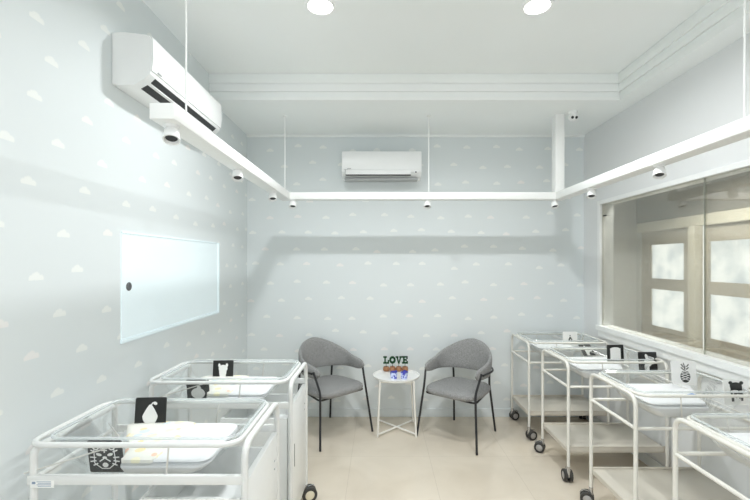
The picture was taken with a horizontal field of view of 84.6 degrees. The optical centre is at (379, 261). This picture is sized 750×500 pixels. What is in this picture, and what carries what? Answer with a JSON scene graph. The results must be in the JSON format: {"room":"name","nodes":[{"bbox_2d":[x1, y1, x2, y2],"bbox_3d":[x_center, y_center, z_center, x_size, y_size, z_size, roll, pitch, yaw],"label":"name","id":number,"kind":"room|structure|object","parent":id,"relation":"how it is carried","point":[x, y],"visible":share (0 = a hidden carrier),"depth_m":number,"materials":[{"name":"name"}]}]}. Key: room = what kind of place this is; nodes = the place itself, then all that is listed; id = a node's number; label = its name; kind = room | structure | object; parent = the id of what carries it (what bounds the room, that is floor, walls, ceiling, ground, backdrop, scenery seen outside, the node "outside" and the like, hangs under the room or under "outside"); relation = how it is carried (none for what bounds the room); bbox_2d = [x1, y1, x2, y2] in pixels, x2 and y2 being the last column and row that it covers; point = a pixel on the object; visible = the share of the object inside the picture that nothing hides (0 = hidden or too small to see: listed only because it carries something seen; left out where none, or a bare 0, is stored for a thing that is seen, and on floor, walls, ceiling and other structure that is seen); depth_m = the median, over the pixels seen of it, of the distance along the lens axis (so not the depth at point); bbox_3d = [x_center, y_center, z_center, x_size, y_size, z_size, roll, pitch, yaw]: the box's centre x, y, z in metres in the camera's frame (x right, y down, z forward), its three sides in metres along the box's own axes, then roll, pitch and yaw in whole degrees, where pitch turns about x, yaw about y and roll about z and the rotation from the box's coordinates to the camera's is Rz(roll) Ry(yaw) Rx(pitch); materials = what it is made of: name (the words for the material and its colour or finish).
{"room":"hospital room","nodes":[
{"label":"hospital room","id":0,"kind":"room"},
{"bbox_2d":[0,0,246,499],"bbox_3d":[-1.350,-0.050,1.125,0.120,3.100,5.750,0,0,0],"label":"wall","id":1,"kind":"structure","parent":0,"point":[84,163],"depth_m":1.80,"materials":[{"name":"paper"}]},
{"bbox_2d":[112,32,221,133],"bbox_3d":[-1.190,-0.978,2.410,0.199,0.259,0.860,0,0,0],"label":"air conditioner","id":2,"kind":"object","parent":1,"relation":"attached to","point":[142,68],"visible":0.79,"depth_m":2.07,"materials":[{"name":"white plastic"}]},
{"bbox_2d":[141,85,170,102],"bbox_3d":[-1.161,-0.864,2.405,0.033,0.024,0.750,0,0,0],"label":"outlet","id":3,"kind":"object","parent":2,"relation":"attached to","point":[152,92],"depth_m":2.12,"materials":[{"name":"plastic"}]},
{"bbox_2d":[151,79,215,130],"bbox_3d":[-1.118,-0.893,2.405,0.022,0.027,0.750,0,0,0],"label":"outlet","id":4,"kind":"object","parent":2,"relation":"attached to","point":[161,87],"depth_m":2.29,"materials":[{"name":"white plastic"}]},
{"bbox_2d":[120,231,219,343],"bbox_3d":[-1.344,0.125,2.665,0.132,0.590,1.270,0,0,0],"label":"window","id":5,"kind":"structure","parent":1,"relation":"in","point":[167,282],"depth_m":2.46,"materials":[{"name":"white glass"}]},
{"bbox_2d":[209,0,749,99],"bbox_3d":[0.266,-1.323,0.763,3.112,0.194,4.727,0,0,0],"label":"trim","id":6,"kind":"structure","parent":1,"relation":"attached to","point":[714,17],"depth_m":3.10,"materials":[{"name":"paint"}]},
{"bbox_2d":[247,137,583,407],"bbox_3d":[0.345,-0.050,4.060,3.570,3.100,0.120,0,0,0],"label":"wall","id":7,"kind":"structure","parent":0,"point":[374,280],"depth_m":4.00,"materials":[{"name":"paper"}]},
{"bbox_2d":[342,151,421,181],"bbox_3d":[0.016,-0.902,3.893,0.735,0.269,0.211,0,0,0],"label":"air conditioner","id":8,"kind":"object","parent":7,"relation":"attached to","point":[357,166],"visible":1,"depth_m":3.79,"materials":[{"name":"white plastic"}]},
{"bbox_2d":[346,174,410,175],"bbox_3d":[-0.017,-0.802,3.806,0.600,0.007,0.026,0,0,0],"label":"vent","id":9,"kind":"object","parent":8,"relation":"attached to","point":[346,174],"depth_m":3.80,"materials":[{"name":"white plastic"}]},
{"bbox_2d":[345,178,417,181],"bbox_3d":[0.011,-0.774,3.904,0.685,0.012,0.130,0,0,0],"label":"louver","id":10,"kind":"object","parent":8,"relation":"on","point":[346,179],"depth_m":3.84,"materials":[{"name":"grey plastic"}]},
{"bbox_2d":[246,135,584,136],"bbox_3d":[0.345,-1.220,3.987,3.270,0.020,0.025,0,0,0],"label":"trim","id":11,"kind":"structure","parent":7,"relation":"attached to","point":[246,135],"depth_m":3.98,"materials":[{"name":"paint"}]},
{"bbox_2d":[308,408,582,416],"bbox_3d":[0.345,1.460,3.994,3.270,0.080,0.012,0,0,0],"label":"baseboard","id":12,"kind":"structure","parent":7,"relation":"attached to","point":[312,412],"depth_m":3.99,"materials":[{"name":"paint"}]},
{"bbox_2d":[142,0,749,134],"bbox_3d":[0.345,-1.400,1.200,3.270,0.340,5.600,0,0,0],"label":"ceiling","id":13,"kind":"structure","parent":0,"point":[224,36],"depth_m":2.74,"materials":[{"name":"paint"}]},
{"bbox_2d":[304,0,335,15],"bbox_3d":[-0.330,-1.415,2.280,0.176,0.010,0.176,0,0,0],"label":"recessed light","id":14,"kind":"object","parent":13,"relation":"in","point":[317,7],"visible":1,"depth_m":2.28,"materials":[{"name":"white plastic"}]},
{"bbox_2d":[150,0,749,200],"bbox_3d":[0.355,-0.971,2.255,2.390,0.898,2.510,0,0,0],"label":"track","id":15,"kind":"object","parent":13,"relation":"hanging from","point":[193,132],"visible":0.95,"depth_m":2.53,"materials":[{"name":"white metal"}]},
{"bbox_2d":[162,123,179,144],"bbox_3d":[-0.792,-0.485,1.566,0.062,0.074,0.075,0,0,-20],"label":"track spotlight","id":16,"kind":"object","parent":15,"relation":"attached to","point":[171,134],"visible":1,"depth_m":1.55,"materials":[{"name":"white plastic"}]},
{"bbox_2d":[232,167,243,181],"bbox_3d":[-0.792,-0.485,2.291,0.062,0.074,0.075,0,0,-20],"label":"track spotlight","id":17,"kind":"object","parent":15,"relation":"attached to","point":[237,175],"visible":1,"depth_m":2.28,"materials":[{"name":"white plastic"}]},
{"bbox_2d":[269,191,276,201],"bbox_3d":[-0.792,-0.485,3.041,0.062,0.074,0.075,0,0,-20],"label":"track spotlight","id":18,"kind":"object","parent":15,"relation":"attached to","point":[272,194],"visible":1,"depth_m":3.03,"materials":[{"name":"white plastic"}]},
{"bbox_2d":[289,199,296,208],"bbox_3d":[-0.730,-0.485,3.455,0.062,0.074,0.075,0,0,0],"label":"track spotlight","id":19,"kind":"object","parent":15,"relation":"attached to","point":[292,205],"visible":1,"depth_m":3.44,"materials":[{"name":"white plastic"}]},
{"bbox_2d":[424,199,430,208],"bbox_3d":[0.395,-0.485,3.455,0.062,0.074,0.075,0,0,0],"label":"track spotlight","id":20,"kind":"object","parent":15,"relation":"attached to","point":[427,205],"visible":1,"depth_m":3.44,"materials":[{"name":"white plastic"}]},
{"bbox_2d":[551,199,558,208],"bbox_3d":[1.465,-0.485,3.455,0.062,0.074,0.075,0,0,0],"label":"track spotlight","id":21,"kind":"object","parent":15,"relation":"attached to","point":[554,204],"visible":1,"depth_m":3.44,"materials":[{"name":"white plastic"}]},
{"bbox_2d":[587,188,595,198],"bbox_3d":[1.500,-0.485,2.922,0.062,0.074,0.075,0,0,30],"label":"track spotlight","id":22,"kind":"object","parent":15,"relation":"attached to","point":[591,194],"visible":1,"depth_m":2.91,"materials":[{"name":"white plastic"}]},
{"bbox_2d":[653,164,666,178],"bbox_3d":[1.500,-0.485,2.212,0.062,0.074,0.075,0,0,30],"label":"track spotlight","id":23,"kind":"object","parent":15,"relation":"attached to","point":[659,172],"visible":1,"depth_m":2.20,"materials":[{"name":"white plastic"}]},
{"bbox_2d":[520,0,553,15],"bbox_3d":[0.870,-1.415,2.280,0.176,0.010,0.176,0,0,0],"label":"recessed light","id":24,"kind":"object","parent":13,"relation":"in","point":[529,7],"visible":1,"depth_m":2.28,"materials":[{"name":"white plastic"}]},
{"bbox_2d":[568,110,577,121],"bbox_3d":[1.585,-1.192,3.379,0.072,0.075,0.074,0,0,0],"label":"security camera","id":25,"kind":"object","parent":13,"relation":"attached to","point":[573,116],"visible":1,"depth_m":3.35,"materials":[{"name":"white plastic"}]},
{"bbox_2d":[301,417,648,499],"bbox_3d":[0.345,1.550,1.200,3.570,0.100,5.900,0,0,0],"label":"floor","id":26,"kind":"structure","parent":0,"point":[442,462],"depth_m":3.08,"materials":[{"name":"beige tile"}]},
{"bbox_2d":[24,400,279,499],"bbox_3d":[-0.825,1.053,1.618,0.871,0.894,0.563,0,0,0],"label":"trolley","id":27,"kind":"object","parent":26,"relation":"on","point":[245,472],"visible":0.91,"depth_m":1.53,"materials":[{"name":"white metal"}]},
{"bbox_2d":[32,482,50,486],"bbox_3d":[-1.151,0.754,1.400,0.065,0.017,0.001,0,0,0],"label":"label","id":28,"kind":"object","parent":27,"relation":"attached to","point":[34,484],"depth_m":1.40,"materials":[{"name":"white paper"}]},
{"bbox_2d":[87,440,123,471],"bbox_3d":[-0.978,0.693,1.470,0.122,0.121,0.023,0,0,0],"label":"picture card","id":29,"kind":"object","parent":27,"relation":"in","point":[107,460],"visible":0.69,"depth_m":1.47,"materials":[{"name":"black paper"}]},
{"bbox_2d":[120,421,237,473],"bbox_3d":[-0.850,0.721,1.630,0.483,0.066,0.357,0,0,0],"label":"mattress","id":30,"kind":"object","parent":27,"relation":"in","point":[135,460],"visible":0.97,"depth_m":1.58,"materials":[{"name":"white fabric"}]},
{"bbox_2d":[134,397,166,422],"bbox_3d":[-0.986,0.649,1.771,0.130,0.130,0.018,0,0,-3],"label":"picture card","id":31,"kind":"object","parent":30,"relation":"on","point":[147,409],"visible":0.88,"depth_m":1.77,"materials":[{"name":"black paper"}]},
{"bbox_2d":[153,423,237,462],"bbox_3d":[-0.728,0.706,1.630,0.238,0.022,0.341,0,0,0],"label":"quilt","id":32,"kind":"object","parent":30,"relation":"on","point":[181,432],"depth_m":1.61,"materials":[{"name":"white fabric"}]},
{"bbox_2d":[149,361,316,499],"bbox_3d":[-0.827,1.053,2.348,0.871,0.894,0.563,0,0,0],"label":"trolley","id":33,"kind":"object","parent":26,"relation":"on","point":[293,408],"visible":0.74,"depth_m":2.25,"materials":[{"name":"white metal"}]},
{"bbox_2d":[186,380,208,399],"bbox_3d":[-0.975,0.688,2.209,0.120,0.119,0.021,0,0,0],"label":"picture card","id":34,"kind":"object","parent":33,"relation":"in","point":[199,392],"visible":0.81,"depth_m":2.21,"materials":[{"name":"black paper"}]},
{"bbox_2d":[213,360,233,376],"bbox_3d":[-0.945,0.653,2.483,0.120,0.120,0.016,0,0,-3],"label":"picture card","id":35,"kind":"object","parent":33,"relation":"attached to","point":[221,368],"visible":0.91,"depth_m":2.48,"materials":[{"name":"black paper"}]},
{"bbox_2d":[201,375,278,399],"bbox_3d":[-0.852,0.721,2.360,0.483,0.066,0.357,0,0,0],"label":"mattress","id":36,"kind":"object","parent":33,"relation":"in","point":[216,392],"visible":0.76,"depth_m":2.25,"materials":[{"name":"white fabric"}]},
{"bbox_2d":[206,384,275,399],"bbox_3d":[-0.852,0.734,2.360,0.482,0.041,0.357,0,0,0],"label":"cushion","id":37,"kind":"object","parent":36,"relation":"on","point":[247,392],"depth_m":2.20,"materials":[{"name":"white fabric"}]},
{"bbox_2d":[228,377,278,395],"bbox_3d":[-0.730,0.706,2.360,0.238,0.022,0.341,0,0,0],"label":"quilt","id":38,"kind":"object","parent":36,"relation":"on","point":[233,390],"depth_m":2.28,"materials":[{"name":"white fabric"}]},
{"bbox_2d":[297,337,372,451],"bbox_3d":[-0.449,1.100,3.642,0.578,0.800,0.541,0,0,-44],"label":"armchair","id":39,"kind":"object","parent":26,"relation":"on","point":[316,352],"visible":0.8,"depth_m":3.68,"materials":[{"name":"grey fabric"}]},
{"bbox_2d":[373,369,419,436],"bbox_3d":[0.145,1.252,3.690,0.420,0.492,0.420,0,0,0],"label":"side table","id":40,"kind":"object","parent":26,"relation":"on","point":[381,376],"visible":0.84,"depth_m":3.60,"materials":[{"name":"white metal"}]},
{"bbox_2d":[383,356,388,371],"bbox_3d":[0.058,0.949,3.842,0.059,0.138,0.059,0,0,0],"label":"pot","id":41,"kind":"object","parent":40,"relation":"on","point":[385,368],"visible":1,"depth_m":3.83,"materials":[{"name":"ceramic"}]},
{"bbox_2d":[389,356,395,370],"bbox_3d":[0.117,0.949,3.846,0.060,0.138,0.059,0,0,0],"label":"pot","id":42,"kind":"object","parent":40,"relation":"on","point":[392,368],"visible":0.97,"depth_m":3.84,"materials":[{"name":"ceramic"}]},
{"bbox_2d":[390,370,397,378],"bbox_3d":[0.121,0.982,3.600,0.066,0.071,0.066,0,0,0],"label":"patterned cup","id":43,"kind":"object","parent":40,"relation":"on","point":[393,374],"visible":1,"depth_m":3.58,"materials":[{"name":"blue ceramic"}]},
{"bbox_2d":[395,356,401,371],"bbox_3d":[0.175,0.949,3.842,0.061,0.138,0.059,0,0,0],"label":"pot","id":44,"kind":"object","parent":40,"relation":"on","point":[398,368],"visible":0.95,"depth_m":3.83,"materials":[{"name":"ceramic"}]},
{"bbox_2d":[400,370,407,378],"bbox_3d":[0.211,0.982,3.596,0.066,0.071,0.066,0,0,27],"label":"patterned cup","id":45,"kind":"object","parent":40,"relation":"on","point":[404,373],"visible":1,"depth_m":3.57,"materials":[{"name":"blue ceramic"}]},
{"bbox_2d":[402,356,407,370],"bbox_3d":[0.234,0.949,3.846,0.059,0.138,0.059,0,0,0],"label":"pot","id":46,"kind":"object","parent":40,"relation":"on","point":[403,357],"visible":0.87,"depth_m":3.84,"materials":[{"name":"ceramic"}]},
{"bbox_2d":[417,338,495,454],"bbox_3d":[0.698,1.100,3.576,0.578,0.800,0.541,0,0,39],"label":"armchair","id":47,"kind":"object","parent":26,"relation":"on","point":[471,353],"visible":1,"depth_m":3.61,"materials":[{"name":"grey fabric"}]},
{"bbox_2d":[509,333,609,440],"bbox_3d":[1.613,1.082,3.717,0.758,0.836,0.543,0,0,0],"label":"trolley","id":48,"kind":"object","parent":26,"relation":"on","point":[554,405],"visible":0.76,"depth_m":3.63,"materials":[{"name":"white metal"}]},
{"bbox_2d":[529,340,574,356],"bbox_3d":[1.590,0.772,3.700,0.456,0.084,0.371,0,0,0],"label":"mattress","id":49,"kind":"object","parent":48,"relation":"in","point":[538,348],"visible":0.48,"depth_m":3.57,"materials":[{"name":"white fabric"}]},
{"bbox_2d":[529,340,572,348],"bbox_3d":[1.579,0.741,3.700,0.434,0.022,0.357,0,0,0],"label":"quilt","id":50,"kind":"object","parent":49,"relation":"on","point":[535,346],"depth_m":3.64,"materials":[{"name":"white fabric"}]},
{"bbox_2d":[563,332,577,345],"bbox_3d":[1.665,0.673,3.608,0.125,0.125,0.017,0,0,0],"label":"picture card","id":51,"kind":"object","parent":49,"relation":"on","point":[567,336],"visible":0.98,"depth_m":3.61,"materials":[{"name":"white paper"}]},
{"bbox_2d":[513,395,606,415],"bbox_3d":[1.593,1.282,3.700,0.670,0.044,0.421,0,0,0],"label":"shelf","id":52,"kind":"object","parent":48,"relation":"attached to","point":[554,405],"depth_m":3.65,"materials":[{"name":"beige metal"}]},
{"bbox_2d":[578,344,594,355],"bbox_3d":[1.793,0.762,3.570,0.110,0.081,0.081,0,0,-10],"label":"picture card","id":53,"kind":"object","parent":48,"relation":"in","point":[585,352],"visible":0.65,"depth_m":3.56,"materials":[{"name":"black paper"}]},
{"bbox_2d":[534,348,668,481],"bbox_3d":[1.616,1.082,3.040,0.800,0.836,0.534,0,0,0],"label":"trolley","id":54,"kind":"object","parent":26,"relation":"on","point":[608,437],"visible":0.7,"depth_m":2.97,"materials":[{"name":"white metal"}]},
{"bbox_2d":[561,357,623,378],"bbox_3d":[1.614,0.772,3.025,0.456,0.084,0.371,0,0,0],"label":"mattress","id":55,"kind":"object","parent":54,"relation":"in","point":[585,370],"visible":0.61,"depth_m":2.88,"materials":[{"name":"white fabric"}]},
{"bbox_2d":[565,357,622,369],"bbox_3d":[1.603,0.741,3.025,0.434,0.022,0.357,0,0,0],"label":"quilt","id":56,"kind":"object","parent":55,"relation":"on","point":[574,366],"depth_m":2.94,"materials":[{"name":"white fabric"}]},
{"bbox_2d":[543,422,664,452],"bbox_3d":[1.617,1.282,3.025,0.670,0.044,0.421,0,0,0],"label":"shelf","id":57,"kind":"object","parent":54,"relation":"attached to","point":[608,437],"depth_m":2.97,"materials":[{"name":"beige metal"}]},
{"bbox_2d":[606,345,623,360],"bbox_3d":[1.735,0.674,3.037,0.125,0.125,0.015,0,0,-2],"label":"picture card","id":58,"kind":"object","parent":54,"relation":"in","point":[614,352],"visible":0.79,"depth_m":3.04,"materials":[{"name":"black paper"}]},
{"bbox_2d":[638,352,657,370],"bbox_3d":[1.888,0.701,2.906,0.130,0.129,0.022,0,0,0],"label":"picture card","id":59,"kind":"object","parent":54,"relation":"in","point":[642,356],"visible":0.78,"depth_m":2.90,"materials":[{"name":"black paper"}]},
{"bbox_2d":[580,372,749,499],"bbox_3d":[1.640,1.082,2.336,0.803,0.836,0.531,0,0,0],"label":"trolley","id":60,"kind":"object","parent":26,"relation":"on","point":[635,482],"visible":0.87,"depth_m":2.35,"materials":[{"name":"white metal"}]},
{"bbox_2d":[616,384,708,416],"bbox_3d":[1.637,0.771,2.325,0.456,0.086,0.371,0,0,0],"label":"mattress","id":61,"kind":"object","parent":60,"relation":"in","point":[665,407],"visible":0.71,"depth_m":2.19,"materials":[{"name":"white fabric"}]},
{"bbox_2d":[622,384,705,404],"bbox_3d":[1.626,0.741,2.325,0.434,0.022,0.357,0,0,0],"label":"quilt","id":62,"kind":"object","parent":61,"relation":"on","point":[641,388],"depth_m":2.31,"materials":[{"name":"white fabric"}]},
{"bbox_2d":[592,467,741,499],"bbox_3d":[1.640,1.282,2.325,0.670,0.044,0.421,0,0,0],"label":"shelf","id":63,"kind":"object","parent":60,"relation":"attached to","point":[654,483],"depth_m":2.36,"materials":[{"name":"beige metal"}]},
{"bbox_2d":[670,361,696,384],"bbox_3d":[1.812,0.662,2.459,0.142,0.142,0.019,0,0,3],"label":"picture card","id":64,"kind":"object","parent":60,"relation":"in","point":[682,372],"visible":1,"depth_m":2.46,"materials":[{"name":"white paper"}]},
{"bbox_2d":[722,379,749,404],"bbox_3d":[1.878,0.686,2.174,0.130,0.130,0.018,0,0,0],"label":"picture card","id":65,"kind":"object","parent":60,"relation":"in","point":[730,386],"visible":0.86,"depth_m":2.17,"materials":[{"name":"white paper"}]},
{"bbox_2d":[672,415,749,499],"bbox_3d":[1.661,1.082,1.622,0.766,0.836,0.543,0,0,0],"label":"trolley","id":66,"kind":"object","parent":26,"relation":"on","point":[733,445],"visible":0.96,"depth_m":1.79,"materials":[{"name":"white metal"}]},
{"bbox_2d":[713,433,749,466],"bbox_3d":[1.642,0.772,1.605,0.456,0.084,0.371,0,0,0],"label":"mattress","id":67,"kind":"object","parent":66,"relation":"in","point":[743,439],"visible":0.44,"depth_m":1.70,"materials":[{"name":"white fabric"}]},
{"bbox_2d":[719,433,749,448],"bbox_3d":[1.631,0.741,1.605,0.434,0.022,0.357,0,0,0],"label":"quilt","id":68,"kind":"object","parent":67,"relation":"on","point":[743,439],"depth_m":1.71,"materials":[{"name":"white fabric"}]},
{"bbox_2d":[613,199,635,330],"bbox_3d":[2.690,0.150,4.690,1.420,2.700,1.140,0,0,0],"label":"wall","id":69,"kind":"structure","parent":0,"point":[624,213],"depth_m":5.14,"materials":[{"name":"beige paint"}]},
{"bbox_2d":[584,32,749,498],"bbox_3d":[2.040,-0.050,1.125,0.120,3.100,5.750,0,0,0],"label":"wall","id":70,"kind":"structure","parent":0,"point":[707,97],"depth_m":2.80,"materials":[{"name":"white paint"}]},
{"bbox_2d":[586,416,664,466],"bbox_3d":[1.974,1.460,1.194,0.012,0.080,5.588,0,0,0],"label":"baseboard","id":71,"kind":"structure","parent":70,"relation":"attached to","point":[645,458],"depth_m":3.04,"materials":[{"name":"paint"}]},
{"bbox_2d":[595,159,749,387],"bbox_3d":[2.022,0.060,2.143,0.145,1.220,3.186,0,0,0],"label":"window","id":72,"kind":"structure","parent":70,"relation":"in","point":[721,366],"depth_m":3.07,"materials":[{"name":"white wood"}]},
{"bbox_2d":[636,171,749,332],"bbox_3d":[3.250,0.150,2.320,0.100,2.700,5.640,0,0,0],"label":"wall","id":73,"kind":"structure","parent":0,"point":[732,192],"depth_m":4.27,"materials":[{"name":"brown paint"}]},
{"bbox_2d":[642,227,687,344],"bbox_3d":[3.220,0.545,4.605,0.040,1.890,0.870,0,0,0],"label":"door","id":74,"kind":"structure","parent":73,"relation":"in","point":[664,252],"depth_m":4.63,"materials":[{"name":"beige wood"}]},
{"bbox_2d":[637,207,749,348],"bbox_3d":[3.155,0.515,3.340,0.090,1.970,3.480,0,0,0],"label":"trim","id":75,"kind":"structure","parent":73,"relation":"attached to","point":[695,223],"depth_m":4.08,"materials":[{"name":"beige wood"}]},
{"bbox_2d":[704,220,749,361],"bbox_3d":[3.220,0.545,3.605,0.040,1.890,0.930,0,0,0],"label":"door","id":76,"kind":"structure","parent":73,"relation":"in","point":[726,245],"depth_m":3.81,"materials":[{"name":"beige wood"}]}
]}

